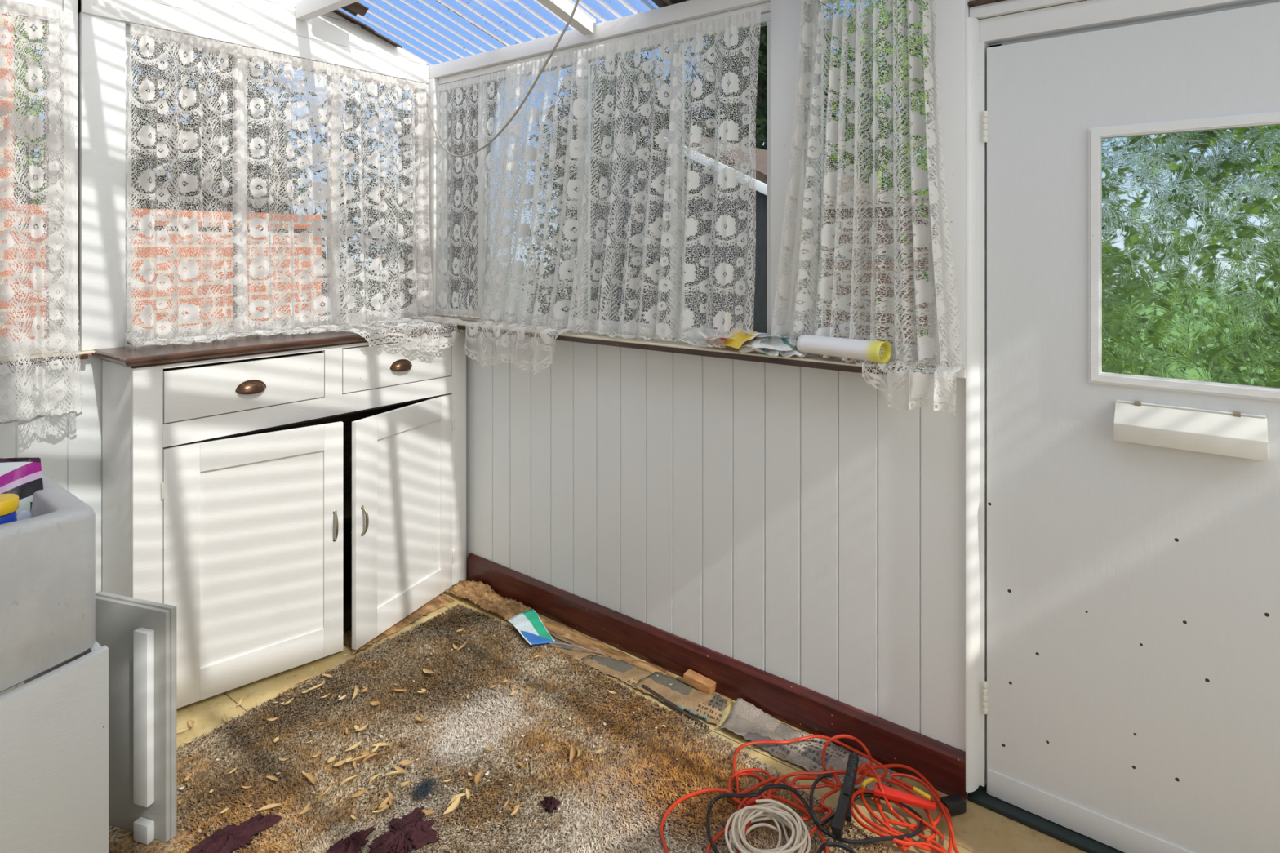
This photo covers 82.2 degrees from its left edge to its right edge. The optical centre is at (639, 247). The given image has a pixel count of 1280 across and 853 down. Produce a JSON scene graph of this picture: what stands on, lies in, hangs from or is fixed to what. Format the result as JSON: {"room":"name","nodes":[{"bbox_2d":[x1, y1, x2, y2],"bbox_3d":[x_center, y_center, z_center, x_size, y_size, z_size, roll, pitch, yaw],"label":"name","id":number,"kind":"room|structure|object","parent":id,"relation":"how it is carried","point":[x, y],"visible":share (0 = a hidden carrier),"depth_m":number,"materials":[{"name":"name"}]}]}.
{"room":"sunroom","nodes":[
{"label":"sunroom","id":0,"kind":"room"},
{"bbox_2d":[0,354,351,696],"bbox_3d":[-1.854,0.900,2.296,0.058,1.100,2.750,0,0,38],"label":"wall","id":1,"kind":"structure","parent":0,"point":[68,447],"depth_m":2.32,"materials":[{"name":"white paint"}]},
{"bbox_2d":[0,8,59,356],"bbox_3d":[-2.266,-0.204,1.795,0.042,1.068,1.354,0,0,38],"label":"window","id":2,"kind":"structure","parent":1,"relation":"in","point":[42,19],"depth_m":2.30,"materials":[{"name":"white paint"}]},
{"bbox_2d":[0,324,368,366],"bbox_3d":[-1.831,0.341,2.276,0.089,0.022,2.749,0,0,38],"label":"trim","id":3,"kind":"structure","parent":1,"relation":"on","point":[82,355],"depth_m":2.26,"materials":[{"name":"beige paint"}]},
{"bbox_2d":[59,0,78,352],"bbox_3d":[-1.821,-0.420,2.332,0.066,1.500,0.039,0,0,38],"label":"post","id":4,"kind":"object","parent":3,"relation":"on","point":[71,6],"visible":0.41,"depth_m":2.32,"materials":[{"name":"white paint"}]},
{"bbox_2d":[78,0,125,351],"bbox_3d":[-1.766,-0.420,2.398,0.079,1.500,0.120,0,0,38],"label":"post","id":5,"kind":"object","parent":3,"relation":"on","point":[101,40],"visible":0.75,"depth_m":2.37,"materials":[{"name":"white paint"}]},
{"bbox_2d":[125,25,422,346],"bbox_3d":[-1.378,-0.208,2.920,0.042,1.074,1.178,0,0,38],"label":"window","id":6,"kind":"structure","parent":1,"relation":"in","point":[128,40],"depth_m":2.75,"materials":[{"name":"white paint"}]},
{"bbox_2d":[356,0,688,65],"bbox_3d":[0.165,-1.075,1.459,4.716,0.538,1.880,0,0,38],"label":"corrugated roof","id":7,"kind":"structure","parent":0,"point":[668,2],"depth_m":2.90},
{"bbox_2d":[340,1,368,16],"bbox_3d":[-1.172,-0.967,2.897,0.098,0.070,0.162,0,0,38],"label":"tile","id":8,"kind":"object","parent":7,"relation":"attached to","point":[354,8],"visible":0.75,"depth_m":2.92,"materials":[{"name":"tile"}]},
{"bbox_2d":[425,0,578,157],"bbox_3d":[-0.566,-0.738,2.823,0.076,0.748,1.331,0,0,-41],"label":"cable","id":9,"kind":"object","parent":7,"relation":"hanging from","point":[577,1],"visible":0.98,"depth_m":2.64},
{"bbox_2d":[176,578,1087,852],"bbox_3d":[-0.167,1.510,1.026,4.700,0.120,2.850,0,0,38],"label":"floor","id":10,"kind":"structure","parent":0,"point":[980,829],"depth_m":2.06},
{"bbox_2d":[0,640,108,852],"bbox_3d":[-1.591,1.161,1.514,0.580,0.577,0.669,0,0,38],"label":"base cabinet","id":11,"kind":"object","parent":10,"relation":"on","point":[54,726],"visible":0.92,"depth_m":1.53,"materials":[{"name":"paint"}]},
{"bbox_2d":[0,474,95,693],"bbox_3d":[-1.596,0.767,1.536,0.575,0.394,0.617,0,0,38],"label":"sink","id":12,"kind":"object","parent":11,"relation":"on","point":[47,558],"visible":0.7,"depth_m":1.53,"materials":[{"name":"white ceramic"}]},
{"bbox_2d":[0,493,18,524],"bbox_3d":[-1.368,0.664,1.554,0.080,0.262,0.080,0,0,38],"label":"bottle","id":13,"kind":"object","parent":12,"relation":"in","point":[9,503],"visible":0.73,"depth_m":1.55,"materials":[{"name":"blue plastic"}]},
{"bbox_2d":[0,457,43,514],"bbox_3d":[-1.501,0.613,1.657,0.107,0.302,0.235,0,0,38],"label":"box","id":14,"kind":"object","parent":12,"relation":"in","point":[20,477],"visible":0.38,"depth_m":1.71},
{"bbox_2d":[16,510,31,520],"bbox_3d":[-1.331,0.636,1.582,0.018,0.132,0.050,0,0,9],"label":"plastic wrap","id":15,"kind":"object","parent":12,"relation":"in","point":[24,514],"visible":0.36,"depth_m":1.59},
{"bbox_2d":[91,320,466,708],"bbox_3d":[-1.192,0.883,2.713,0.440,1.110,1.272,0,0,38],"label":"base cabinet","id":16,"kind":"object","parent":10,"relation":"on","point":[252,483],"visible":0.94,"depth_m":2.50,"materials":[{"name":"white paint"}]},
{"bbox_2d":[295,675,313,684],"bbox_3d":[-1.117,1.439,2.437,0.016,0.008,0.064,0,0,42],"label":"dry leaf","id":17,"kind":"object","parent":10,"relation":"on","point":[303,680],"visible":1,"depth_m":2.44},
{"bbox_2d":[346,594,454,655],"bbox_3d":[-0.936,1.444,2.838,0.166,0.010,0.482,0,0,38],"label":"torn underlay","id":18,"kind":"object","parent":10,"relation":"on","point":[440,601],"visible":0.56,"depth_m":2.86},
{"bbox_2d":[445,579,532,620],"bbox_3d":[-0.612,1.427,2.980,0.427,0.035,0.134,0,0,38],"label":"torn underlay","id":19,"kind":"object","parent":10,"relation":"on","point":[482,595],"visible":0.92,"depth_m":3.00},
{"bbox_2d":[108,604,900,852],"bbox_3d":[-0.077,1.411,1.628,2.668,0.076,1.328,0,0,38],"label":"carpet","id":20,"kind":"object","parent":10,"relation":"on","point":[640,780],"depth_m":2.04,"materials":[{"name":"carpet"}]},
{"bbox_2d":[95,591,176,844],"bbox_3d":[-1.265,1.160,1.814,0.258,0.562,0.046,0,0,18],"label":"panel","id":21,"kind":"object","parent":20,"relation":"on","point":[140,635],"visible":0.85,"depth_m":1.78,"materials":[{"name":"paint"}]},
{"bbox_2d":[186,813,282,852],"bbox_3d":[-0.988,1.418,1.769,0.114,0.030,0.205,0,0,28],"label":"rag","id":22,"kind":"object","parent":20,"relation":"on","point":[228,839],"visible":1,"depth_m":1.76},
{"bbox_2d":[257,804,282,810],"bbox_3d":[-0.942,1.423,1.865,0.059,0.012,0.015,0,0,-34],"label":"dry leaf","id":23,"kind":"object","parent":20,"relation":"on","point":[271,806],"visible":1,"depth_m":1.87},
{"bbox_2d":[298,800,311,815],"bbox_3d":[-0.844,1.421,1.851,0.015,0.014,0.049,0,0,9],"label":"dry leaf","id":24,"kind":"object","parent":20,"relation":"on","point":[307,807],"visible":1,"depth_m":1.86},
{"bbox_2d":[304,773,315,784],"bbox_3d":[-0.881,1.423,1.966,0.054,0.009,0.014,0,0,38],"label":"dry leaf","id":25,"kind":"object","parent":20,"relation":"on","point":[309,776],"visible":1,"depth_m":1.97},
{"bbox_2d":[306,682,324,690],"bbox_3d":[-1.049,1.423,2.370,0.057,0.012,0.015,0,0,-32],"label":"dry leaf","id":26,"kind":"object","parent":20,"relation":"on","point":[321,684],"visible":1,"depth_m":2.37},
{"bbox_2d":[320,783,332,796],"bbox_3d":[-0.818,1.425,1.925,0.012,0.007,0.054,0,0,8],"label":"dry leaf","id":27,"kind":"object","parent":20,"relation":"on","point":[330,787],"visible":1,"depth_m":1.92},
{"bbox_2d":[333,760,346,766],"bbox_3d":[-0.827,1.425,2.021,0.035,0.006,0.019,0,0,-42],"label":"dry leaf","id":28,"kind":"object","parent":20,"relation":"on","point":[341,762],"visible":1,"depth_m":2.02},
{"bbox_2d":[338,775,357,787],"bbox_3d":[-0.783,1.425,1.958,0.013,0.007,0.058,0,0,32],"label":"dry leaf","id":29,"kind":"object","parent":20,"relation":"on","point":[347,780],"visible":1,"depth_m":1.96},
{"bbox_2d":[326,825,375,852],"bbox_3d":[-0.694,1.418,1.752,0.078,0.028,0.125,0,0,16],"label":"rag","id":30,"kind":"object","parent":20,"relation":"on","point":[353,844],"visible":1,"depth_m":1.74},
{"bbox_2d":[344,740,362,751],"bbox_3d":[-0.814,1.424,2.088,0.014,0.007,0.056,0,0,40],"label":"dry leaf","id":31,"kind":"object","parent":20,"relation":"on","point":[357,744],"visible":1,"depth_m":2.09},
{"bbox_2d":[351,684,359,700],"bbox_3d":[-0.908,1.424,2.346,0.016,0.009,0.073,0,0,-14],"label":"dry leaf","id":32,"kind":"object","parent":20,"relation":"on","point":[356,690],"visible":1,"depth_m":2.35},
{"bbox_2d":[351,788,367,798],"bbox_3d":[-0.731,1.422,1.906,0.043,0.012,0.013,0,0,-38],"label":"dry leaf","id":33,"kind":"object","parent":20,"relation":"on","point":[360,793],"visible":1,"depth_m":1.91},
{"bbox_2d":[348,752,372,761],"bbox_3d":[-0.779,1.423,2.042,0.062,0.008,0.013,0,0,-28],"label":"dry leaf","id":34,"kind":"object","parent":20,"relation":"on","point":[361,757],"visible":1,"depth_m":2.04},
{"bbox_2d":[360,753,377,764],"bbox_3d":[-0.756,1.424,2.046,0.012,0.007,0.056,0,0,41],"label":"dry leaf","id":35,"kind":"object","parent":20,"relation":"on","point":[370,756],"visible":1,"depth_m":2.05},
{"bbox_2d":[372,805,387,813],"bbox_3d":[-0.657,1.421,1.853,0.038,0.014,0.012,0,0,-19],"label":"dry leaf","id":36,"kind":"object","parent":20,"relation":"on","point":[383,809],"visible":1,"depth_m":1.85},
{"bbox_2d":[372,742,390,746],"bbox_3d":[-0.741,1.425,2.099,0.050,0.006,0.013,0,0,-6],"label":"dry leaf","id":37,"kind":"object","parent":20,"relation":"on","point":[380,744],"visible":1,"depth_m":2.10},
{"bbox_2d":[378,795,390,809],"bbox_3d":[-0.654,1.421,1.870,0.015,0.014,0.049,0,0,13],"label":"dry leaf","id":38,"kind":"object","parent":20,"relation":"on","point":[385,802],"visible":1,"depth_m":1.88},
{"bbox_2d":[382,770,406,777],"bbox_3d":[-0.665,1.425,1.987,0.060,0.009,0.014,0,0,-21],"label":"dry leaf","id":39,"kind":"object","parent":20,"relation":"on","point":[397,772],"visible":1,"depth_m":1.99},
{"bbox_2d":[393,764,405,772],"bbox_3d":[-0.658,1.425,2.001,0.045,0.006,0.011,0,0,29],"label":"dry leaf","id":40,"kind":"object","parent":20,"relation":"on","point":[397,768],"visible":1,"depth_m":2.00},
{"bbox_2d":[367,805,439,852],"bbox_3d":[-0.582,1.415,1.773,0.171,0.029,0.134,0,0,-34],"label":"rag","id":41,"kind":"object","parent":20,"relation":"on","point":[407,832],"visible":1,"depth_m":1.76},
{"bbox_2d":[399,760,412,765],"bbox_3d":[-0.647,1.424,2.023,0.036,0.008,0.018,0,0,-18],"label":"dry leaf","id":42,"kind":"object","parent":20,"relation":"on","point":[405,762],"visible":1,"depth_m":2.03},
{"bbox_2d":[410,775,448,800],"bbox_3d":[-0.554,1.422,1.922,0.080,0.015,0.081,0,0,42],"label":"clump","id":43,"kind":"object","parent":20,"relation":"on","point":[424,788],"visible":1,"depth_m":1.92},
{"bbox_2d":[422,809,436,815],"bbox_3d":[-0.543,1.424,1.845,0.058,0.011,0.015,0,0,-8],"label":"dry leaf","id":44,"kind":"object","parent":20,"relation":"on","point":[427,812],"visible":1,"depth_m":1.85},
{"bbox_2d":[422,668,435,674],"bbox_3d":[-0.713,1.424,2.458,0.077,0.015,0.018,0,0,42],"label":"dry leaf","id":45,"kind":"object","parent":20,"relation":"on","point":[426,671],"visible":1,"depth_m":2.46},
{"bbox_2d":[443,795,461,814],"bbox_3d":[-0.474,1.424,1.866,0.017,0.009,0.067,0,0,25],"label":"dry leaf","id":46,"kind":"object","parent":20,"relation":"on","point":[454,805],"visible":1,"depth_m":1.87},
{"bbox_2d":[447,793,466,805],"bbox_3d":[-0.473,1.424,1.895,0.062,0.007,0.014,0,0,-45],"label":"dry leaf","id":47,"kind":"object","parent":20,"relation":"on","point":[455,797],"visible":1,"depth_m":1.90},
{"bbox_2d":[474,770,482,785],"bbox_3d":[-0.435,1.423,1.965,0.016,0.009,0.062,0,0,1],"label":"dry leaf","id":48,"kind":"object","parent":20,"relation":"on","point":[477,777],"visible":1,"depth_m":1.97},
{"bbox_2d":[540,795,560,813],"bbox_3d":[-0.230,1.418,1.878,0.053,0.027,0.042,0,0,38],"label":"rag","id":49,"kind":"object","parent":20,"relation":"on","point":[551,804],"visible":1,"depth_m":1.87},
{"bbox_2d":[569,745,575,763],"bbox_3d":[-0.189,1.423,2.057,0.016,0.010,0.062,0,0,-1],"label":"dry leaf","id":50,"kind":"object","parent":20,"relation":"on","point":[572,752],"visible":1,"depth_m":2.06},
{"bbox_2d":[816,841,854,852],"bbox_3d":[0.450,1.405,1.703,0.098,0.016,0.057,0,0,1],"label":"cord","id":51,"kind":"object","parent":20,"relation":"on","point":[830,844],"visible":1,"depth_m":1.72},
{"bbox_2d":[544,631,596,660],"bbox_3d":[-0.267,1.443,2.658,0.240,0.005,0.094,0,0,38],"label":"newspaper","id":52,"kind":"object","parent":10,"relation":"on","point":[578,653],"visible":0.7,"depth_m":2.63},
{"bbox_2d":[507,608,555,644],"bbox_3d":[-0.408,1.417,2.730,0.113,0.022,0.227,0,0,-30],"label":"leaflet","id":53,"kind":"object","parent":52,"relation":"on","point":[528,624],"visible":1,"depth_m":2.73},
{"bbox_2d":[582,655,651,688],"bbox_3d":[-0.071,1.442,2.511,0.268,0.005,0.112,0,0,38],"label":"newspaper","id":54,"kind":"object","parent":10,"relation":"on","point":[628,673],"visible":1,"depth_m":2.51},
{"bbox_2d":[537,613,732,708],"bbox_3d":[-0.133,1.444,2.618,1.020,0.010,0.098,0,0,38],"label":"torn underlay","id":55,"kind":"object","parent":10,"relation":"on","point":[550,625],"visible":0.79,"depth_m":2.65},
{"bbox_2d":[549,642,605,655],"bbox_3d":[-0.223,1.429,2.613,0.206,0.024,0.010,0,0,12],"label":"wire","id":56,"kind":"object","parent":55,"relation":"on","point":[573,646],"visible":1,"depth_m":2.61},
{"bbox_2d":[640,684,708,730],"bbox_3d":[0.105,1.442,2.301,0.012,0.012,0.288,0,0,-43],"label":"wood strip","id":57,"kind":"object","parent":10,"relation":"on","point":[667,703],"visible":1,"depth_m":2.30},
{"bbox_2d":[633,671,728,726],"bbox_3d":[0.144,1.439,2.355,0.329,0.005,0.140,0,0,38],"label":"newspaper","id":58,"kind":"object","parent":10,"relation":"on","point":[711,708],"visible":1,"depth_m":2.35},
{"bbox_2d":[683,669,715,694],"bbox_3d":[0.195,1.424,2.401,0.106,0.038,0.038,0,0,34],"label":"wood block","id":59,"kind":"object","parent":10,"relation":"on","point":[697,681],"visible":1,"depth_m":2.39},
{"bbox_2d":[659,734,959,852],"bbox_3d":[0.413,1.389,1.902,0.737,0.091,0.456,0,0,-2],"label":"extension cord","id":60,"kind":"object","parent":10,"relation":"on","point":[894,795],"depth_m":1.87,"materials":[{"name":"red plastic"}]},
{"bbox_2d":[706,773,924,852],"bbox_3d":[0.429,1.404,1.815,0.543,0.058,0.208,0,0,-10],"label":"cord","id":61,"kind":"object","parent":60,"relation":"on","point":[810,810],"visible":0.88,"depth_m":1.82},
{"bbox_2d":[873,782,936,811],"bbox_3d":[0.671,1.396,1.859,0.147,0.016,0.036,0,0,23],"label":"socket","id":62,"kind":"object","parent":60,"relation":"attached to","point":[895,795],"depth_m":1.86,"materials":[{"name":"red plastic"}]},
{"bbox_2d":[718,697,902,791],"bbox_3d":[0.469,1.437,2.105,0.520,0.020,0.156,0,0,38],"label":"newspaper","id":63,"kind":"object","parent":10,"relation":"on","point":[745,720],"visible":0.74,"depth_m":2.12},
{"bbox_2d":[940,793,966,816],"bbox_3d":[0.804,1.432,1.882,0.056,0.030,0.032,0,0,-16],"label":"power adaptor","id":64,"kind":"object","parent":10,"relation":"on","point":[956,805],"visible":0.78,"depth_m":1.87,"materials":[{"name":"black plastic"}]},
{"bbox_2d":[968,782,1124,852],"bbox_3d":[1.270,1.442,1.651,0.980,0.014,0.088,0,0,38],"label":"threshold","id":65,"kind":"object","parent":10,"relation":"on","point":[980,797],"visible":0.45,"depth_m":1.83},
{"bbox_2d":[466,330,968,798],"bbox_3d":[-0.031,0.897,2.668,2.318,1.106,0.055,0,0,38],"label":"wall","id":66,"kind":"structure","parent":0,"point":[796,525],"depth_m":2.34,"materials":[{"name":"white paint"}]},
{"bbox_2d":[440,11,770,343],"bbox_3d":[-0.232,-0.210,2.835,1.698,1.062,0.042,0,0,38],"label":"window","id":67,"kind":"structure","parent":66,"relation":"in","point":[765,18],"depth_m":2.82,"materials":[{"name":"white paint"}]},
{"bbox_2d":[420,318,906,374],"bbox_3d":[-0.131,0.333,2.667,2.138,0.023,0.131,0,0,38],"label":"windowsill","id":68,"kind":"structure","parent":66,"relation":"on","point":[808,361],"depth_m":2.34,"materials":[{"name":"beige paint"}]},
{"bbox_2d":[422,78,440,316],"bbox_3d":[-0.951,-0.224,3.382,0.108,1.091,0.075,0,0,38],"label":"post","id":69,"kind":"object","parent":68,"relation":"on","point":[433,82],"visible":0.28,"depth_m":3.33,"materials":[{"name":"white paint"}]},
{"bbox_2d":[698,331,737,340],"bbox_3d":[0.263,0.290,2.312,0.100,0.040,0.140,0,0,-36],"label":"leaflet","id":70,"kind":"object","parent":68,"relation":"on","point":[703,334],"visible":0.59,"depth_m":2.29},
{"bbox_2d":[713,328,761,348],"bbox_3d":[0.300,0.281,2.272,0.084,0.049,0.144,0,0,-25],"label":"leaflet","id":71,"kind":"object","parent":70,"relation":"on","point":[740,337],"visible":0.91,"depth_m":2.25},
{"bbox_2d":[740,337,767,346],"bbox_3d":[0.334,0.287,2.239,0.069,0.030,0.124,0,0,-19],"label":"leaflet","id":72,"kind":"object","parent":68,"relation":"on","point":[748,343],"visible":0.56,"depth_m":2.23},
{"bbox_2d":[737,346,784,355],"bbox_3d":[0.368,0.306,2.203,0.140,0.027,0.053,0,0,42],"label":"leaflet","id":73,"kind":"object","parent":68,"relation":"on","point":[744,349],"visible":0.61,"depth_m":2.19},
{"bbox_2d":[750,334,798,351],"bbox_3d":[0.407,0.283,2.188,0.132,0.034,0.098,0,0,28],"label":"leaflet","id":74,"kind":"object","parent":73,"relation":"on","point":[777,344],"visible":0.9,"depth_m":2.18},
{"bbox_2d":[742,331,790,338],"bbox_3d":[0.393,0.272,2.235,0.093,0.029,0.144,0,0,-45],"label":"leaflet","id":75,"kind":"object","parent":68,"relation":"on","point":[778,336],"visible":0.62,"depth_m":2.19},
{"bbox_2d":[770,0,809,337],"bbox_3d":[0.470,-0.225,2.260,0.114,1.089,0.075,0,0,38],"label":"post","id":76,"kind":"object","parent":68,"relation":"on","point":[785,15],"visible":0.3,"depth_m":2.24,"materials":[{"name":"white paint"}]},
{"bbox_2d":[778,349,806,357],"bbox_3d":[0.445,0.308,2.147,0.044,0.025,0.090,0,0,-42],"label":"paper scrap","id":77,"kind":"object","parent":68,"relation":"on","point":[790,353],"visible":0.75,"depth_m":2.13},
{"bbox_2d":[796,334,891,363],"bbox_3d":[0.565,0.281,2.050,0.251,0.057,0.078,0,0,43],"label":"paper roll","id":78,"kind":"object","parent":68,"relation":"on","point":[852,348],"visible":1,"depth_m":2.01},
{"bbox_2d":[466,552,966,800],"bbox_3d":[0.056,1.389,2.552,2.036,0.122,0.020,0,0,38],"label":"baseboard","id":79,"kind":"structure","parent":66,"relation":"attached to","point":[943,765],"depth_m":2.32,"materials":[{"name":"red paint"}]},
{"bbox_2d":[809,0,935,364],"bbox_3d":[0.674,-0.224,2.120,0.378,1.090,0.042,0,0,38],"label":"window","id":80,"kind":"structure","parent":66,"relation":"in","point":[930,334],"depth_m":2.21,"materials":[{"name":"white paint"}]},
{"bbox_2d":[935,0,971,378],"bbox_3d":[0.841,-0.414,1.964,0.076,1.512,0.079,0,0,38],"label":"post","id":81,"kind":"object","parent":66,"relation":"on","point":[950,15],"visible":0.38,"depth_m":1.93,"materials":[{"name":"white paint"}]},
{"bbox_2d":[965,0,1279,792],"bbox_3d":[1.273,0.414,1.657,0.982,2.032,0.125,0,0,38],"label":"door frame","id":82,"kind":"structure","parent":66,"relation":"attached to","point":[975,50],"depth_m":1.91,"materials":[{"name":"white paint"}]},
{"bbox_2d":[982,1,1279,852],"bbox_3d":[1.228,0.455,1.672,0.832,1.959,0.088,0,0,38],"label":"door","id":83,"kind":"structure","parent":66,"relation":"in","point":[1131,695],"depth_m":1.72,"materials":[{"name":"white paint"}]},
{"bbox_3d":[0.805,0.140,2.030,4.420,2.620,0.070,0,0,38],"label":"wall","id":84,"kind":"structure","parent":0,"visible":0},
{"bbox_2d":[428,0,817,84],"bbox_3d":[-0.086,-0.785,2.708,2.302,0.087,0.090,0,0,38],"label":"beam","id":85,"kind":"structure","parent":84,"relation":"attached to","point":[688,12],"depth_m":2.71,"materials":[{"name":"white paint"}]},
{"bbox_2d":[433,69,524,320],"bbox_3d":[-0.708,-0.214,3.141,0.572,1.045,0.048,0,0,38],"label":"lace curtain","id":86,"kind":"object","parent":85,"relation":"hanging from","point":[468,82],"visible":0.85,"depth_m":3.19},
{"bbox_2d":[537,0,595,35],"bbox_3d":[-0.721,-1.058,2.043,0.046,0.538,1.740,0,0,38],"label":"rafter","id":87,"kind":"object","parent":85,"relation":"on","point":[582,21],"visible":1,"depth_m":2.63,"materials":[{"name":"white paint"}]},
{"bbox_2d":[295,0,359,20],"bbox_3d":[0.400,-0.924,1.508,4.407,0.062,0.043,0,0,38],"label":"purlin","id":88,"kind":"structure","parent":87,"relation":"on","point":[305,10],"depth_m":2.78,"materials":[{"name":"white paint"}]},
{"bbox_2d":[464,8,760,375],"bbox_3d":[-0.169,-0.126,2.637,1.331,1.215,0.128,0,0,38],"label":"lace curtain","id":89,"kind":"object","parent":85,"relation":"hanging from","point":[529,153],"visible":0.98,"depth_m":2.57,"materials":[{"name":"fabric"}]},
{"bbox_2d":[764,0,964,416],"bbox_3d":[0.600,-0.285,2.043,0.557,1.431,0.130,0,0,38],"label":"lace curtain","id":90,"kind":"object","parent":85,"relation":"hanging from","point":[922,235],"visible":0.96,"depth_m":2.05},
{"bbox_2d":[969,0,1086,20],"bbox_3d":[1.275,-0.620,1.659,0.980,0.031,0.070,0,0,38],"label":"ledge","id":91,"kind":"object","parent":84,"relation":"attached to","point":[1006,6],"visible":0.51,"depth_m":1.88,"materials":[{"name":"white paint"}]},
{"bbox_2d":[968,0,1004,6],"bbox_3d":[1.272,-0.642,1.654,0.980,0.012,0.082,0,0,38],"label":"ledge","id":92,"kind":"object","parent":91,"relation":"on","point":[974,2],"visible":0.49,"depth_m":1.91,"materials":[{"name":"wood"}]},
{"label":"outside","id":93,"kind":"structure","parent":0,"visible":0},
{"bbox_2d":[321,266,577,315],"bbox_3d":[-15.558,1.700,21.244,44.920,0.200,70.000,0,0,38],"label":"ground","id":94,"kind":"structure","parent":93,"point":[511,291],"depth_m":27.45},
{"bbox_2d":[0,14,13,340],"bbox_3d":[-3.897,-0.335,3.475,0.450,3.870,1.470,0,0,38],"label":"brick pier","id":95,"kind":"structure","parent":94,"relation":"on","point":[6,207],"depth_m":3.88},
{"bbox_2d":[13,17,45,204],"bbox_3d":[-6.526,-1.283,7.828,1.798,5.874,1.526,0,0,3],"label":"tree","id":96,"kind":"object","parent":94,"relation":"on","point":[18,25],"visible":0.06,"depth_m":7.63,"materials":[{"name":"green plant"}]},
{"bbox_2d":[13,204,321,354],"bbox_3d":[-4.688,0.675,3.030,0.240,1.850,6.890,0,0,38],"label":"wall","id":97,"kind":"structure","parent":94,"relation":"on","point":[38,211],"depth_m":4.95,"materials":[{"name":"red brick"}]},
{"bbox_2d":[13,37,327,214],"bbox_3d":[-5.268,-1.344,8.689,3.060,5.996,2.634,0,0,-28],"label":"neighbouring roof","id":98,"kind":"object","parent":94,"relation":"on","point":[141,66],"visible":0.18,"depth_m":8.40,"materials":[{"name":"green plant"}]},
{"bbox_2d":[302,78,413,308],"bbox_3d":[-3.850,-0.666,11.905,2.410,4.640,3.100,0,0,13],"label":"sparse tree","id":99,"kind":"object","parent":94,"relation":"on","point":[368,95],"visible":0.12,"depth_m":11.41,"materials":[{"name":"green plant"}]},
{"bbox_2d":[309,134,413,315],"bbox_3d":[-2.746,0.201,7.424,1.714,2.796,1.789,0,0,19],"label":"shrub","id":100,"kind":"object","parent":94,"relation":"on","point":[357,174],"visible":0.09,"depth_m":7.53,"materials":[{"name":"green plant"}]},
{"bbox_2d":[520,102,651,317],"bbox_3d":[-0.586,-0.018,7.930,1.920,3.237,2.064,0,0,38],"label":"hedge","id":101,"kind":"object","parent":94,"relation":"on","point":[609,122],"visible":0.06,"depth_m":7.88,"materials":[{"name":"green plant"}]},
{"bbox_2d":[524,47,708,268],"bbox_3d":[-0.238,-0.970,12.303,3.308,5.247,3.242,0,0,17],"label":"tree","id":102,"kind":"object","parent":94,"relation":"on","point":[633,118],"visible":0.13,"depth_m":11.77,"materials":[{"name":"green plant"}]},
{"bbox_2d":[590,128,901,333],"bbox_3d":[1.056,0.340,6.604,1.934,2.521,2.620,0,0,38],"label":"neighbouring building","id":103,"kind":"structure","parent":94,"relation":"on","point":[760,314],"depth_m":5.49,"materials":[{"name":"white paint"}]},
{"bbox_2d":[667,4,849,167],"bbox_3d":[1.685,-1.476,10.445,2.779,6.258,2.962,0,0,24],"label":"tree","id":104,"kind":"object","parent":94,"relation":"on","point":[761,121],"visible":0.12,"depth_m":9.86,"materials":[{"name":"green plant"}]},
{"bbox_2d":[823,0,928,198],"bbox_3d":[3.231,-1.364,8.898,2.496,6.035,2.676,0,0,20],"label":"tree","id":105,"kind":"object","parent":94,"relation":"on","point":[841,11],"visible":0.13,"depth_m":8.42,"materials":[{"name":"green plant"}]},
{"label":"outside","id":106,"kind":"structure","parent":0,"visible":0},
{"bbox_3d":[23.204,1.700,9.818,30.079,0.200,39.880,0,0,38],"label":"ground","id":107,"kind":"structure","parent":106,"visible":0},
{"bbox_2d":[823,198,935,371],"bbox_3d":[1.640,0.645,4.862,1.020,1.910,0.290,0,0,38],"label":"wall","id":108,"kind":"structure","parent":107,"relation":"on","point":[862,209],"depth_m":4.79,"materials":[{"name":"brick"}]},
{"bbox_2d":[876,173,935,371],"bbox_3d":[2.044,-0.134,2.809,2.298,3.446,1.139,0,0,38],"label":"shrub","id":109,"kind":"object","parent":107,"relation":"on","point":[922,198],"visible":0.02,"depth_m":3.39,"materials":[{"name":"green plant"}]},
{"bbox_3d":[-0.989,-0.125,-0.192,4.480,3.150,0.080,0,0,38],"label":"wall","id":110,"kind":"structure","parent":0,"visible":0},
{"bbox_2d":[13,0,428,84],"bbox_3d":[-1.841,-1.171,2.284,0.072,0.861,2.748,0,0,38],"label":"fascia","id":111,"kind":"object","parent":110,"relation":"attached to","point":[270,25],"visible":0.78,"depth_m":2.78,"materials":[{"name":"white paint"}]},
{"bbox_2d":[0,0,82,425],"bbox_3d":[-1.940,-0.104,1.970,0.125,1.248,0.733,0,0,38],"label":"lace curtain","id":112,"kind":"object","parent":111,"relation":"hanging from","point":[33,10],"visible":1,"depth_m":2.20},
{"bbox_2d":[126,22,471,351],"bbox_3d":[-1.205,-0.156,2.774,0.339,1.168,1.178,0,0,38],"label":"lace curtain","id":113,"kind":"object","parent":111,"relation":"hanging from","point":[193,310],"visible":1,"depth_m":2.77,"materials":[{"name":"fabric"}]},
{"bbox_2d":[332,8,374,31],"bbox_3d":[-1.226,-0.949,3.023,0.105,0.089,0.232,0,0,38],"label":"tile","id":114,"kind":"object","parent":111,"relation":"on","point":[352,20],"visible":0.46,"depth_m":3.02,"materials":[{"name":"tile"}]},
{"bbox_2d":[361,25,402,48],"bbox_3d":[-1.127,-0.899,3.154,0.098,0.072,0.172,0,0,38],"label":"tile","id":115,"kind":"object","parent":111,"relation":"on","point":[376,33],"visible":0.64,"depth_m":3.14,"materials":[{"name":"tile"}]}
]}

